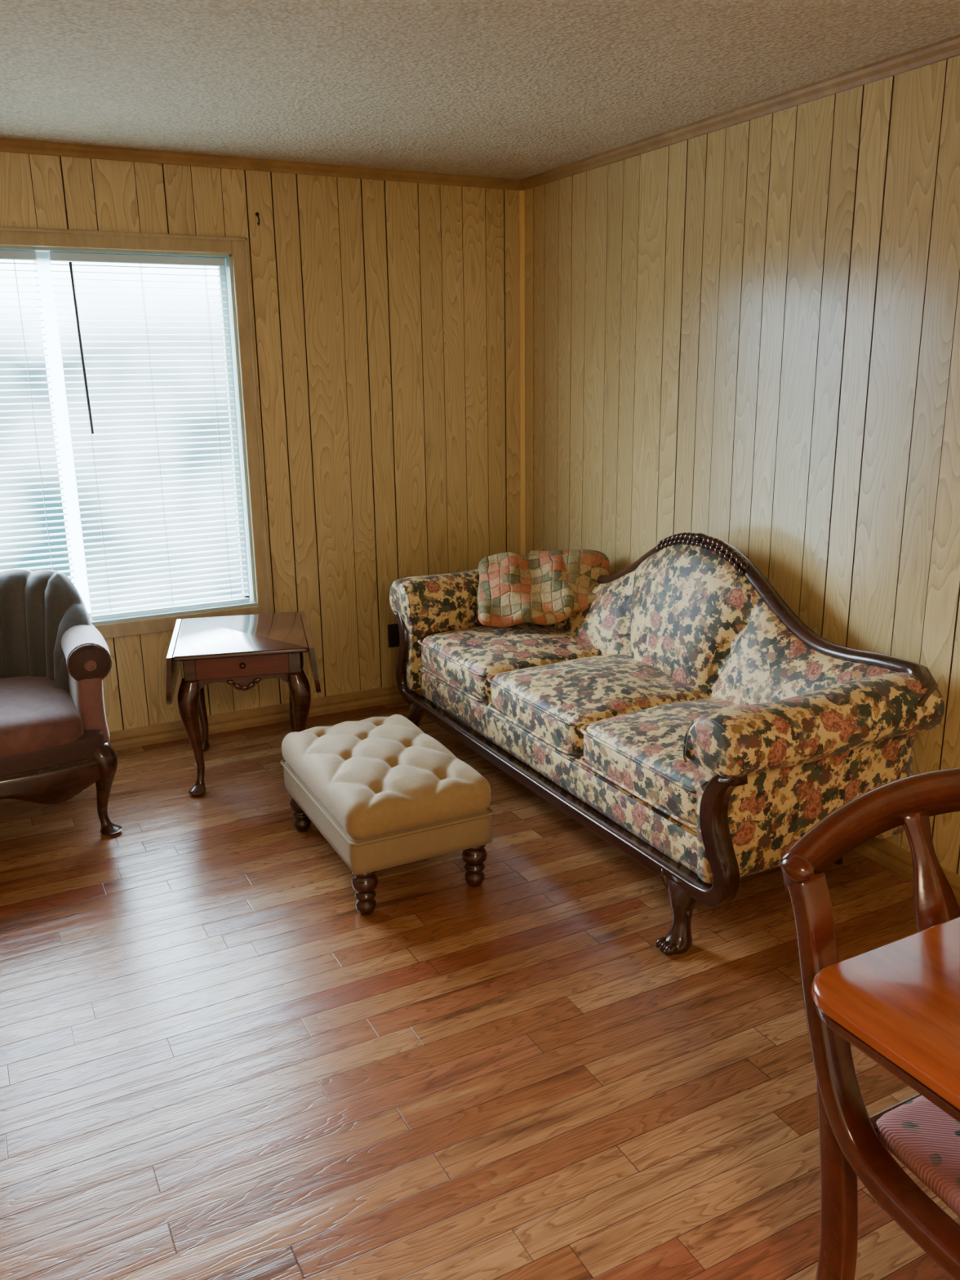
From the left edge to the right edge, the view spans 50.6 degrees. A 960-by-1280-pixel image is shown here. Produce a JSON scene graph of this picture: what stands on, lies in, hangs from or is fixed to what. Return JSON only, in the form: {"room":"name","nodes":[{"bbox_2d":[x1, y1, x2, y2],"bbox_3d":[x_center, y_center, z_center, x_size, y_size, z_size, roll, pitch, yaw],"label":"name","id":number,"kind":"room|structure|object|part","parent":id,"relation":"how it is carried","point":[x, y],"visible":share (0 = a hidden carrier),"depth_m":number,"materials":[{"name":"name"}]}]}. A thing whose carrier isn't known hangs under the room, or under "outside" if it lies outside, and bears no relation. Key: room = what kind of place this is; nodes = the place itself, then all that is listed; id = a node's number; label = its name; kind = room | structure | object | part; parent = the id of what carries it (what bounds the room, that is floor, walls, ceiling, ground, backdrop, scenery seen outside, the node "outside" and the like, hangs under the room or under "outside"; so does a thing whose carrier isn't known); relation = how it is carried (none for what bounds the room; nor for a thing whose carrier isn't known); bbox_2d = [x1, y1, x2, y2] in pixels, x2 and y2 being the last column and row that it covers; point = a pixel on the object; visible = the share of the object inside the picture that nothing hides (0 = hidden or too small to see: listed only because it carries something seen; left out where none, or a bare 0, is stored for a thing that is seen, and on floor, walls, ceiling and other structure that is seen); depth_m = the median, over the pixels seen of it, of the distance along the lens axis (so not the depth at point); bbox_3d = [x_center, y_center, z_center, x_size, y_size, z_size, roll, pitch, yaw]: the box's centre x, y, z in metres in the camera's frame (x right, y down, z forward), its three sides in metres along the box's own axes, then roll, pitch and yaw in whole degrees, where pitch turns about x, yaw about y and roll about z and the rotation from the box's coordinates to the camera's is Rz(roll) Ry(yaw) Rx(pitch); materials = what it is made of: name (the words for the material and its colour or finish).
{"room":"living room","nodes":[
{"label":"living room","id":0,"kind":"room"},
{"bbox_2d":[13,258,53,569],"bbox_3d":[-2.003,-0.742,3.970,0.508,1.420,0.028,-8,17,-26],"label":"ladder","id":1,"kind":"object","parent":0,"point":[14,259],"depth_m":4.04,"materials":[{"name":"white fabric"}]},
{"bbox_2d":[71,262,231,613],"bbox_3d":[-1.364,-0.837,4.291,0.520,1.420,0.028,-8,17,-26],"label":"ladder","id":2,"kind":"object","parent":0,"point":[140,263],"depth_m":4.29,"materials":[{"name":"white fabric"}]},
{"bbox_2d":[90,597,249,619],"bbox_3d":[-1.354,-0.141,4.478,0.682,0.014,0.026,-8,17,-26],"label":"rail","id":3,"kind":"object","parent":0,"point":[245,599],"depth_m":4.46,"materials":[{"name":"white plastic"}]},
{"bbox_2d":[0,151,519,732],"bbox_3d":[-1.848,-0.680,4.099,4.600,2.440,0.120,-8,17,-26],"label":"wall","id":4,"kind":"structure","parent":0,"point":[385,313],"depth_m":4.63,"materials":[{"name":"brown wood"}]},
{"bbox_2d":[0,226,256,617],"bbox_3d":[-1.682,-0.828,4.130,1.570,1.565,0.136,-8,17,-26],"label":"window","id":5,"kind":"structure","parent":4,"relation":"in","point":[9,236],"depth_m":4.17,"materials":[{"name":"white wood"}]},
{"bbox_2d":[0,250,36,260],"bbox_3d":[-2.013,-1.442,3.782,0.666,0.030,0.034,-8,17,-26],"label":"blind headrail","id":6,"kind":"object","parent":5,"relation":"attached to","point":[4,255],"depth_m":3.89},
{"bbox_2d":[0,262,75,584],"bbox_3d":[-2.003,-0.741,3.970,0.666,1.399,0.024,-8,17,-26],"label":"blind slats","id":7,"kind":"object","parent":5,"relation":"attached to","point":[32,389],"visible":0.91,"depth_m":4.08,"materials":[{"name":"white plastic"}]},
{"bbox_3d":[-1.711,-1.514,3.985,1.416,0.035,0.030,-8,17,-26],"label":"sash","id":8,"kind":"part","parent":5,"relation":"part of","materials":[{"name":"white plastic"}]},
{"bbox_2d":[33,258,91,613],"bbox_3d":[-1.707,-0.803,4.164,0.064,1.500,0.001,-8,17,-26],"label":"mullion","id":9,"kind":"object","parent":5,"relation":"attached to","point":[46,286],"visible":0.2,"depth_m":4.14,"materials":[{"name":"white plastic"}]},
{"bbox_2d":[48,252,225,266],"bbox_3d":[-1.374,-1.537,4.104,0.682,0.030,0.034,-8,17,-26],"label":"blind headrail","id":10,"kind":"object","parent":5,"relation":"attached to","point":[53,256],"depth_m":4.08,"materials":[{"name":"white metal"}]},
{"bbox_2d":[50,263,248,613],"bbox_3d":[-1.364,-0.837,4.292,0.682,1.401,0.024,-8,17,-26],"label":"blind slats","id":11,"kind":"object","parent":5,"relation":"attached to","point":[66,395],"visible":1,"depth_m":4.31,"materials":[{"name":"white plastic"}]},
{"bbox_2d":[68,262,93,434],"bbox_3d":[-1.589,-1.158,4.052,0.024,0.660,0.011,-4,15,-10],"label":"tilt wand","id":12,"kind":"object","parent":11,"relation":"hanging from","point":[69,263],"visible":1,"depth_m":4.05,"materials":[{"name":"plastic"}]},
{"bbox_3d":[-1.692,-0.099,4.364,1.416,0.035,0.030,-8,17,-26],"label":"sash","id":13,"kind":"part","parent":5,"relation":"part of","materials":[{"name":"white plastic"}]},
{"bbox_3d":[-1.086,-0.898,4.485,0.025,1.500,0.030,-8,17,-26],"label":"sash","id":14,"kind":"part","parent":5,"relation":"part of","materials":[{"name":"white plastic"}]},
{"bbox_2d":[89,600,257,625],"bbox_3d":[-1.675,-0.080,4.337,1.440,0.016,0.122,-8,17,-26],"label":"sill","id":15,"kind":"structure","parent":4,"relation":"attached to","point":[244,604],"depth_m":4.45,"materials":[{"name":"white plastic"}]},
{"bbox_2d":[93,605,257,639],"bbox_3d":[-1.647,-0.029,4.296,1.440,0.065,0.017,-8,17,-26],"label":"apron","id":16,"kind":"object","parent":4,"relation":"attached to","point":[125,628],"visible":0.46,"depth_m":4.40,"materials":[{"name":"brown wood"}]},
{"bbox_2d":[231,240,269,613],"bbox_3d":[-0.991,-0.884,4.429,0.065,1.630,0.017,-8,17,-26],"label":"window frame","id":17,"kind":"structure","parent":4,"relation":"attached to","point":[237,246],"depth_m":4.40,"materials":[{"name":"brown wood"}]},
{"bbox_2d":[255,212,259,225],"bbox_3d":[-0.924,-1.756,4.234,0.016,0.053,0.026,-8,17,-26],"label":"wall hook","id":18,"kind":"object","parent":4,"relation":"attached to","point":[257,214],"visible":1,"depth_m":4.23,"materials":[{"name":"brown plastic"}]},
{"bbox_2d":[244,237,272,613],"bbox_3d":[-0.963,-0.885,4.430,0.014,1.630,0.009,-8,17,-26],"label":"bead","id":19,"kind":"object","parent":4,"relation":"attached to","point":[246,246],"visible":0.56,"depth_m":4.41,"materials":[{"name":"brown wood"}]},
{"bbox_2d":[0,137,521,191],"bbox_3d":[-1.830,-1.821,3.724,4.599,0.042,0.030,-8,17,-26],"label":"trim","id":20,"kind":"structure","parent":4,"relation":"attached to","point":[11,145],"depth_m":4.16,"materials":[{"name":"brown wood"}]},
{"bbox_2d":[109,684,421,751],"bbox_3d":[-1.802,0.472,4.346,4.599,0.085,0.014,-8,17,-26],"label":"baseboard","id":21,"kind":"structure","parent":4,"relation":"attached to","point":[251,717],"depth_m":4.72,"materials":[{"name":"brown wood"}]},
{"bbox_2d":[387,623,399,647],"bbox_3d":[-0.415,-0.022,4.970,0.072,0.116,0.010,-8,17,-26],"label":"wall outlet","id":22,"kind":"object","parent":4,"relation":"attached to","point":[393,629],"visible":0.88,"depth_m":4.96,"materials":[{"name":"brown plastic"}]},
{"bbox_2d":[391,627,398,634],"bbox_3d":[-0.414,-0.043,4.962,0.034,0.028,0.004,-8,17,-26],"label":"socket","id":23,"kind":"object","parent":22,"relation":"attached to","point":[394,630],"depth_m":4.96,"materials":[{"name":"brown plastic"}]},
{"bbox_2d":[391,636,399,643],"bbox_3d":[-0.414,-0.001,4.973,0.034,0.028,0.004,-8,17,-26],"label":"socket","id":24,"kind":"object","parent":22,"relation":"attached to","point":[394,639],"depth_m":4.97,"materials":[{"name":"brown plastic"}]},
{"bbox_2d":[519,190,525,555],"bbox_3d":[0.212,-0.987,5.053,0.019,2.313,0.019,-8,17,-26],"label":"trim","id":25,"kind":"structure","parent":4,"relation":"attached to","point":[522,193],"depth_m":4.96,"materials":[{"name":"brown wood"}]},
{"bbox_2d":[0,700,959,1279],"bbox_3d":[-0.391,1.239,1.772,4.840,0.100,6.320,-8,17,-26],"label":"floor","id":26,"kind":"structure","parent":0,"point":[214,1065],"depth_m":2.46,"materials":[{"name":"brown wood"}]},
{"bbox_2d":[0,568,122,835],"bbox_3d":[-1.785,0.247,3.653,0.871,0.879,0.781,-8,17,-26],"label":"armchair","id":27,"kind":"object","parent":26,"relation":"on","point":[55,663],"visible":1,"depth_m":3.56,"materials":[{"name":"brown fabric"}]},
{"bbox_2d":[0,675,84,757],"bbox_3d":[-1.761,0.270,3.612,0.600,0.155,0.660,-8,17,-26],"label":"seat cushion","id":28,"kind":"object","parent":27,"relation":"on","point":[42,716],"depth_m":3.48,"materials":[{"name":"brown leather"}]},
{"bbox_3d":[-1.621,0.517,3.408,0.750,0.140,0.086,-8,17,-26],"label":"carved seat rail","id":29,"kind":"part","parent":27,"relation":"part of","materials":[{"name":"brown wood"}]},
{"bbox_3d":[-1.443,0.203,3.720,0.097,0.300,0.400,-8,17,-26],"label":"arm panel","id":30,"kind":"part","parent":27,"relation":"part of","materials":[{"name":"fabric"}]},
{"bbox_3d":[-1.331,0.530,3.613,0.099,0.340,0.099,-8,17,-26],"label":"leg","id":31,"kind":"part","parent":27,"relation":"part of","materials":[{"name":"brown wood"}]},
{"bbox_2d":[166,611,320,796],"bbox_3d":[-0.960,0.249,4.181,0.580,0.580,0.620,-4,15,-12],"label":"side table","id":32,"kind":"object","parent":26,"relation":"on","point":[244,651],"visible":0.89,"depth_m":3.92,"materials":[{"name":"brown wood"}]},
{"bbox_3d":[-1.107,0.378,3.920,0.090,0.470,0.090,-4,15,-12],"label":"cabriole leg","id":33,"kind":"part","parent":32,"relation":"part of","materials":[{"name":"brown wood"}]},
{"bbox_3d":[-1.215,0.255,4.384,0.090,0.470,0.090,-4,15,-12],"label":"cabriole leg","id":34,"kind":"part","parent":32,"relation":"part of","materials":[{"name":"brown wood"}]},
{"bbox_3d":[-0.907,0.100,3.885,0.350,0.082,0.017,-4,15,-12],"label":"drawer","id":35,"kind":"part","parent":32,"relation":"part of","materials":[{"name":"red wood"}]},
{"bbox_3d":[-0.904,0.099,3.868,0.024,0.024,0.020,-4,15,-12],"label":"drawer knob","id":36,"kind":"part","parent":32,"relation":"part of","materials":[{"name":"brown wood"}]},
{"bbox_3d":[-0.812,0.226,4.470,0.090,0.470,0.090,-4,15,-12],"label":"cabriole leg","id":37,"kind":"part","parent":32,"relation":"part of","materials":[{"name":"brown wood"}]},
{"bbox_3d":[-0.704,0.349,4.006,0.090,0.470,0.090,-4,15,-12],"label":"cabriole leg","id":38,"kind":"part","parent":32,"relation":"part of","materials":[{"name":"brown wood"}]},
{"bbox_2d":[280,714,494,915],"bbox_3d":[-0.330,0.537,3.407,0.482,0.406,0.762,-8,17,-26],"label":"tufted ottoman","id":39,"kind":"object","parent":26,"relation":"on","point":[384,793],"visible":1,"depth_m":3.14,"materials":[{"name":"beige fabric"}]},
{"bbox_3d":[-0.640,0.609,3.641,0.082,0.155,0.082,-8,17,-26],"label":"turned leg","id":40,"kind":"part","parent":39,"relation":"part of","materials":[{"name":"brown wood"}]},
{"bbox_3d":[-0.348,0.756,3.079,0.082,0.155,0.082,-8,17,-26],"label":"turned leg","id":41,"kind":"part","parent":39,"relation":"part of","materials":[{"name":"brown wood"}]},
{"bbox_2d":[281,714,491,839],"bbox_3d":[-0.332,0.418,3.375,0.480,0.158,0.760,-8,17,-26],"label":"tufted cushion","id":42,"kind":"object","parent":39,"relation":"on","point":[374,777],"depth_m":3.16,"materials":[{"name":"beige fabric"}]},
{"bbox_3d":[-0.017,0.708,3.238,0.082,0.155,0.082,-8,17,-26],"label":"turned leg","id":43,"kind":"part","parent":39,"relation":"part of","materials":[{"name":"brown wood"}]},
{"bbox_2d":[389,532,944,955],"bbox_3d":[0.448,0.127,3.734,0.873,1.008,2.293,-8,17,-26],"label":"sofa","id":44,"kind":"object","parent":26,"relation":"on","point":[688,705],"visible":0.85,"depth_m":3.36,"materials":[{"name":"multicoloured fabric"}]},
{"bbox_3d":[-0.287,0.364,4.450,0.148,0.200,0.156,-8,17,-26],"label":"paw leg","id":45,"kind":"part","parent":44,"relation":"part of","materials":[{"name":"brown wood"}]},
{"bbox_3d":[-0.014,-0.076,4.634,0.785,0.518,0.230,-8,17,-26],"label":"arm","id":46,"kind":"part","parent":44,"relation":"part of"},
{"bbox_2d":[421,622,601,703],"bbox_3d":[0.163,0.064,4.309,0.678,0.193,0.636,-8,17,-26],"label":"seat cushion","id":47,"kind":"object","parent":44,"relation":"on","point":[460,658],"depth_m":4.17,"materials":[{"name":"multicoloured fabric"}]},
{"bbox_2d":[477,549,609,627],"bbox_3d":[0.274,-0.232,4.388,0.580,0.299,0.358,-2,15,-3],"label":"throw pillows","id":48,"kind":"object","parent":44,"relation":"on","point":[542,588],"visible":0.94,"depth_m":4.32,"materials":[{"name":"multicoloured fabric"}]},
{"bbox_3d":[0.151,0.296,3.617,0.062,0.444,2.239,-8,17,-26],"label":"carved rail","id":49,"kind":"part","parent":44,"relation":"part of","materials":[{"name":"brown wood"}]},
{"bbox_2d":[490,653,711,756],"bbox_3d":[0.460,0.205,3.760,0.678,0.197,0.636,-8,17,-26],"label":"seat cushion","id":50,"kind":"object","parent":44,"relation":"on","point":[548,704],"depth_m":3.61,"materials":[{"name":"multicoloured fabric"}]},
{"bbox_2d":[583,696,741,826],"bbox_3d":[0.757,0.351,3.213,0.678,0.187,0.636,-8,17,-26],"label":"seat cushion","id":51,"kind":"object","parent":44,"relation":"on","point":[637,753],"depth_m":3.12,"materials":[{"name":"multicoloured fabric"}]},
{"bbox_3d":[0.552,0.767,2.903,0.148,0.200,0.156,-8,17,-26],"label":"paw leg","id":52,"kind":"part","parent":44,"relation":"part of","materials":[{"name":"brown wood"}]},
{"bbox_3d":[0.732,-0.207,3.800,0.200,0.376,2.288,-8,17,-26],"label":"crest rail","id":53,"kind":"part","parent":44,"relation":"part of","materials":[{"name":"brown wood"}]},
{"bbox_3d":[0.944,0.385,2.866,0.785,0.518,0.230,-8,17,-26],"label":"arm","id":54,"kind":"part","parent":44,"relation":"part of"},
{"bbox_3d":[1.150,0.632,3.336,0.103,0.220,0.060,-8,17,-26],"label":"leg","id":55,"kind":"part","parent":44,"relation":"part of","materials":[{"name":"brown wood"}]},
{"bbox_2d":[780,768,959,1279],"bbox_3d":[0.881,0.736,1.632,0.706,0.909,0.586,-8,17,-26],"label":"dining chair","id":56,"kind":"object","parent":26,"relation":"on","point":[918,1133],"visible":0.9,"depth_m":1.58,"materials":[{"name":"brown wood"}]},
{"bbox_3d":[0.568,0.938,1.647,0.039,0.520,0.092,-8,17,-26],"label":"leg","id":57,"kind":"part","parent":56,"relation":"part of","materials":[{"name":"brown wood"}]},
{"bbox_3d":[0.759,0.296,1.744,0.672,0.113,0.085,-8,17,-26],"label":"crest rail","id":58,"kind":"part","parent":56,"relation":"part of","materials":[{"name":"brown wood"}]},
{"bbox_3d":[0.841,0.746,1.713,0.590,0.050,0.025,-8,17,-26],"label":"rail","id":59,"kind":"part","parent":56,"relation":"part of","materials":[{"name":"brown wood"}]},
{"bbox_3d":[0.921,0.758,1.558,0.584,0.069,0.350,-8,17,-26],"label":"needlepoint seat","id":60,"kind":"part","parent":56,"relation":"part of","materials":[{"name":"pink fabric"}]},
{"bbox_2d":[811,916,959,1122],"bbox_3d":[1.293,0.932,1.151,1.110,0.736,1.510,-8,17,-26],"label":"dining table","id":61,"kind":"object","parent":26,"relation":"on","point":[897,1002],"visible":1,"depth_m":1.39,"materials":[{"name":"brown wood"}]},
{"bbox_3d":[1.288,0.612,1.065,1.100,0.016,1.500,-8,17,-26],"label":"edge moulding","id":62,"kind":"part","parent":61,"relation":"part of","materials":[{"name":"brown wood"}]},
{"bbox_2d":[0,0,959,179],"bbox_3d":[-0.425,-1.214,1.114,4.840,0.100,6.320,-8,17,-26],"label":"ceiling","id":63,"kind":"structure","parent":0,"point":[505,89],"depth_m":2.95,"materials":[{"name":"white paint"}]},
{"bbox_2d":[524,55,959,875],"bbox_3d":[1.710,-0.285,2.443,0.120,2.440,6.200,-8,17,-26],"label":"wall","id":64,"kind":"structure","parent":0,"point":[745,335],"depth_m":3.46,"materials":[{"name":"brown wood"}]},
{"bbox_2d":[520,34,959,190],"bbox_3d":[1.627,-1.433,2.099,0.030,0.042,6.199,-8,17,-26],"label":"trim","id":65,"kind":"structure","parent":64,"relation":"attached to","point":[949,47],"depth_m":3.33,"materials":[{"name":"brown wood"}]},
{"bbox_2d":[853,836,959,904],"bbox_3d":[1.666,0.861,2.718,0.014,0.085,6.199,-8,17,-26],"label":"baseboard","id":66,"kind":"structure","parent":64,"relation":"attached to","point":[886,853],"depth_m":3.30,"materials":[{"name":"brown wood"}]}
]}

